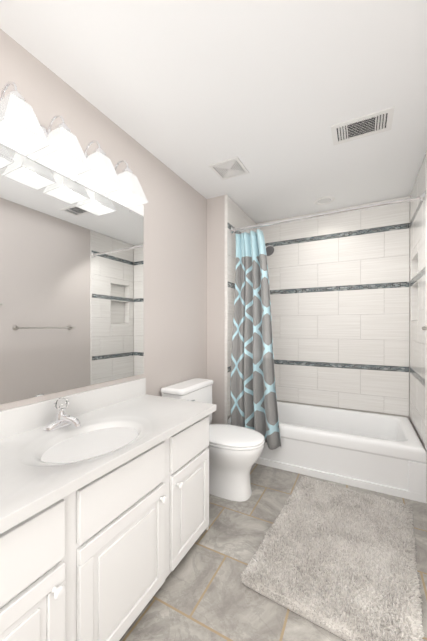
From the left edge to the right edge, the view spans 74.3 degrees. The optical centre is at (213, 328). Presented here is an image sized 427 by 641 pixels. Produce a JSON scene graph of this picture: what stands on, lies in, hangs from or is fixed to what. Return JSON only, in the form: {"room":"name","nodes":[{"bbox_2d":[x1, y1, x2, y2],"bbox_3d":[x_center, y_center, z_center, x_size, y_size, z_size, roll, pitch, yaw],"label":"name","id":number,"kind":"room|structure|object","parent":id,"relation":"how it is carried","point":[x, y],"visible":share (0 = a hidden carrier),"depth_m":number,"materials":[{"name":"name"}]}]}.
{"room":"bathroom","nodes":[
{"label":"bathroom","id":0,"kind":"room"},
{"bbox_2d":[0,29,206,410],"bbox_3d":[-0.831,-0.019,1.391,0.120,2.440,3.070,0,0,28],"label":"wall","id":1,"kind":"structure","parent":0,"point":[175,270],"depth_m":2.05,"materials":[{"name":"grey paint"}]},
{"bbox_2d":[0,144,143,403],"bbox_3d":[-0.789,-0.261,1.329,0.008,1.146,1.340,0,0,28],"label":"vanity mirror","id":2,"kind":"object","parent":1,"relation":"attached to","point":[71,285],"visible":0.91,"depth_m":1.41,"materials":[{"name":"clear glass"}]},
{"bbox_2d":[0,81,147,207],"bbox_3d":[-0.651,-0.854,1.367,0.216,0.241,0.820,0,0,28],"label":"sconce","id":3,"kind":"object","parent":1,"relation":"attached to","point":[23,131],"visible":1,"depth_m":1.26,"materials":[{"name":"white glass"}]},
{"bbox_2d":[0,0,426,222],"bbox_3d":[0.207,-1.288,1.372,1.970,0.100,4.010,0,0,28],"label":"ceiling","id":4,"kind":"structure","parent":0,"point":[269,93],"depth_m":1.42,"materials":[{"name":"white paint"}]},
{"bbox_2d":[209,156,248,179],"bbox_3d":[0.123,-1.236,2.190,0.236,0.010,0.236,0,0,28],"label":"ceiling vent","id":5,"kind":"object","parent":4,"relation":"in","point":[229,168],"visible":0.98,"depth_m":2.18,"materials":[{"name":"white plastic"}]},
{"bbox_2d":[314,196,334,204],"bbox_3d":[1.077,-1.239,2.740,0.190,0.010,0.190,0,0,28],"label":"recessed light","id":6,"kind":"object","parent":4,"relation":"in","point":[324,200],"visible":1,"depth_m":2.73,"materials":[{"name":"white"}]},
{"bbox_2d":[331,106,394,144],"bbox_3d":[0.910,-1.235,1.737,0.330,0.009,0.200,0,0,28],"label":"ceiling vent","id":7,"kind":"object","parent":4,"relation":"in","point":[364,126],"visible":1,"depth_m":1.73,"materials":[{"name":"white metal"}]},
{"bbox_2d":[207,195,230,423],"bbox_3d":[0.194,-0.026,3.118,0.330,2.440,0.940,0,0,28],"label":"wall","id":8,"kind":"structure","parent":0,"point":[215,280],"depth_m":2.67,"materials":[{"name":"grey paint"}]},
{"bbox_2d":[224,194,255,423],"bbox_3d":[0.305,-0.024,2.981,0.030,2.438,0.819,0,0,28],"label":"wall tiles","id":9,"kind":"structure","parent":8,"relation":"attached to","point":[236,216],"depth_m":2.66,"materials":[{"name":"tile"}]},
{"bbox_2d":[266,245,273,255],"bbox_3d":[0.452,-0.805,2.868,0.332,0.158,0.117,0,0,28],"label":"shower head","id":10,"kind":"object","parent":9,"relation":"attached to","point":[269,250],"visible":0.62,"depth_m":2.79},
{"bbox_2d":[230,192,425,233],"bbox_3d":[0.837,-0.933,2.348,1.497,0.066,0.066,0,0,28],"label":"shower curtain rod","id":11,"kind":"object","parent":9,"relation":"attached to","point":[422,197],"visible":0.98,"depth_m":2.25,"materials":[{"name":"silver metal"}]},
{"bbox_2d":[230,224,280,449],"bbox_3d":[0.373,0.016,2.480,0.483,1.932,0.275,0,0,28],"label":"shower curtain","id":12,"kind":"object","parent":11,"relation":"hanging from","point":[253,401],"visible":0.96,"depth_m":2.48,"materials":[{"name":"fabric"}]},
{"bbox_2d":[119,463,426,640],"bbox_3d":[0.207,1.252,1.383,1.970,0.100,4.010,0,0,28],"label":"floor","id":13,"kind":"structure","parent":0,"point":[204,593],"depth_m":1.32,"materials":[{"name":"tile"}]},
{"bbox_2d":[0,378,215,640],"bbox_3d":[-0.543,0.771,1.201,0.565,0.862,1.355,0,0,28],"label":"bathroom vanity","id":14,"kind":"object","parent":13,"relation":"on","point":[104,515],"visible":0.98,"depth_m":1.05,"materials":[{"name":"white wood"}]},
{"bbox_2d":[43,398,80,430],"bbox_3d":[-0.663,0.387,1.288,0.154,0.128,0.164,0,0,28],"label":"faucet","id":15,"kind":"object","parent":14,"relation":"on","point":[63,418],"visible":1,"depth_m":1.28,"materials":[{"name":"silver metal"}]},
{"bbox_2d":[161,378,264,501],"bbox_3d":[0.030,0.817,2.123,0.718,0.763,0.490,0,0,28],"label":"toilet","id":16,"kind":"object","parent":13,"relation":"on","point":[235,451],"visible":0.65,"depth_m":1.98,"materials":[{"name":"white ceramic"}]},
{"bbox_2d":[228,401,425,502],"bbox_3d":[0.983,1.012,2.634,1.496,0.368,0.808,0,0,28],"label":"bathtub","id":17,"kind":"object","parent":13,"relation":"on","point":[382,453],"visible":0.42,"depth_m":2.24,"materials":[{"name":"white ceramic"}]},
{"bbox_2d":[241,476,424,640],"bbox_3d":[0.718,1.178,1.600,0.725,0.045,1.117,0,0,33],"label":"rug","id":18,"kind":"object","parent":13,"relation":"on","point":[340,562],"visible":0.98,"depth_m":1.40,"materials":[{"name":"grey carpet"}]},
{"bbox_2d":[256,207,409,419],"bbox_3d":[1.257,-0.025,3.023,1.640,2.440,0.120,0,0,28],"label":"wall","id":19,"kind":"structure","parent":0,"point":[362,410],"depth_m":2.75,"materials":[{"name":"grey paint"}]},
{"bbox_2d":[257,196,409,415],"bbox_3d":[1.174,-0.210,2.993,1.500,2.066,0.009,0,0,28],"label":"wall tiles","id":20,"kind":"structure","parent":19,"relation":"attached to","point":[339,284],"depth_m":2.90,"materials":[{"name":"tile"}]},
{"bbox_2d":[410,418,424,448],"bbox_3d":[0.998,-0.017,0.894,0.120,2.440,3.890,0,0,28],"label":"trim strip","id":21,"kind":"structure","parent":0,"point":[419,437],"depth_m":2.31,"materials":[{"name":"grey paint"}]},
{"bbox_2d":[409,151,426,502],"bbox_3d":[1.688,-0.021,2.259,0.096,2.438,0.812,0,0,28],"label":"wall tiles","id":22,"kind":"structure","parent":21,"relation":"attached to","point":[418,322],"depth_m":2.20,"materials":[{"name":"tile"}]}
]}

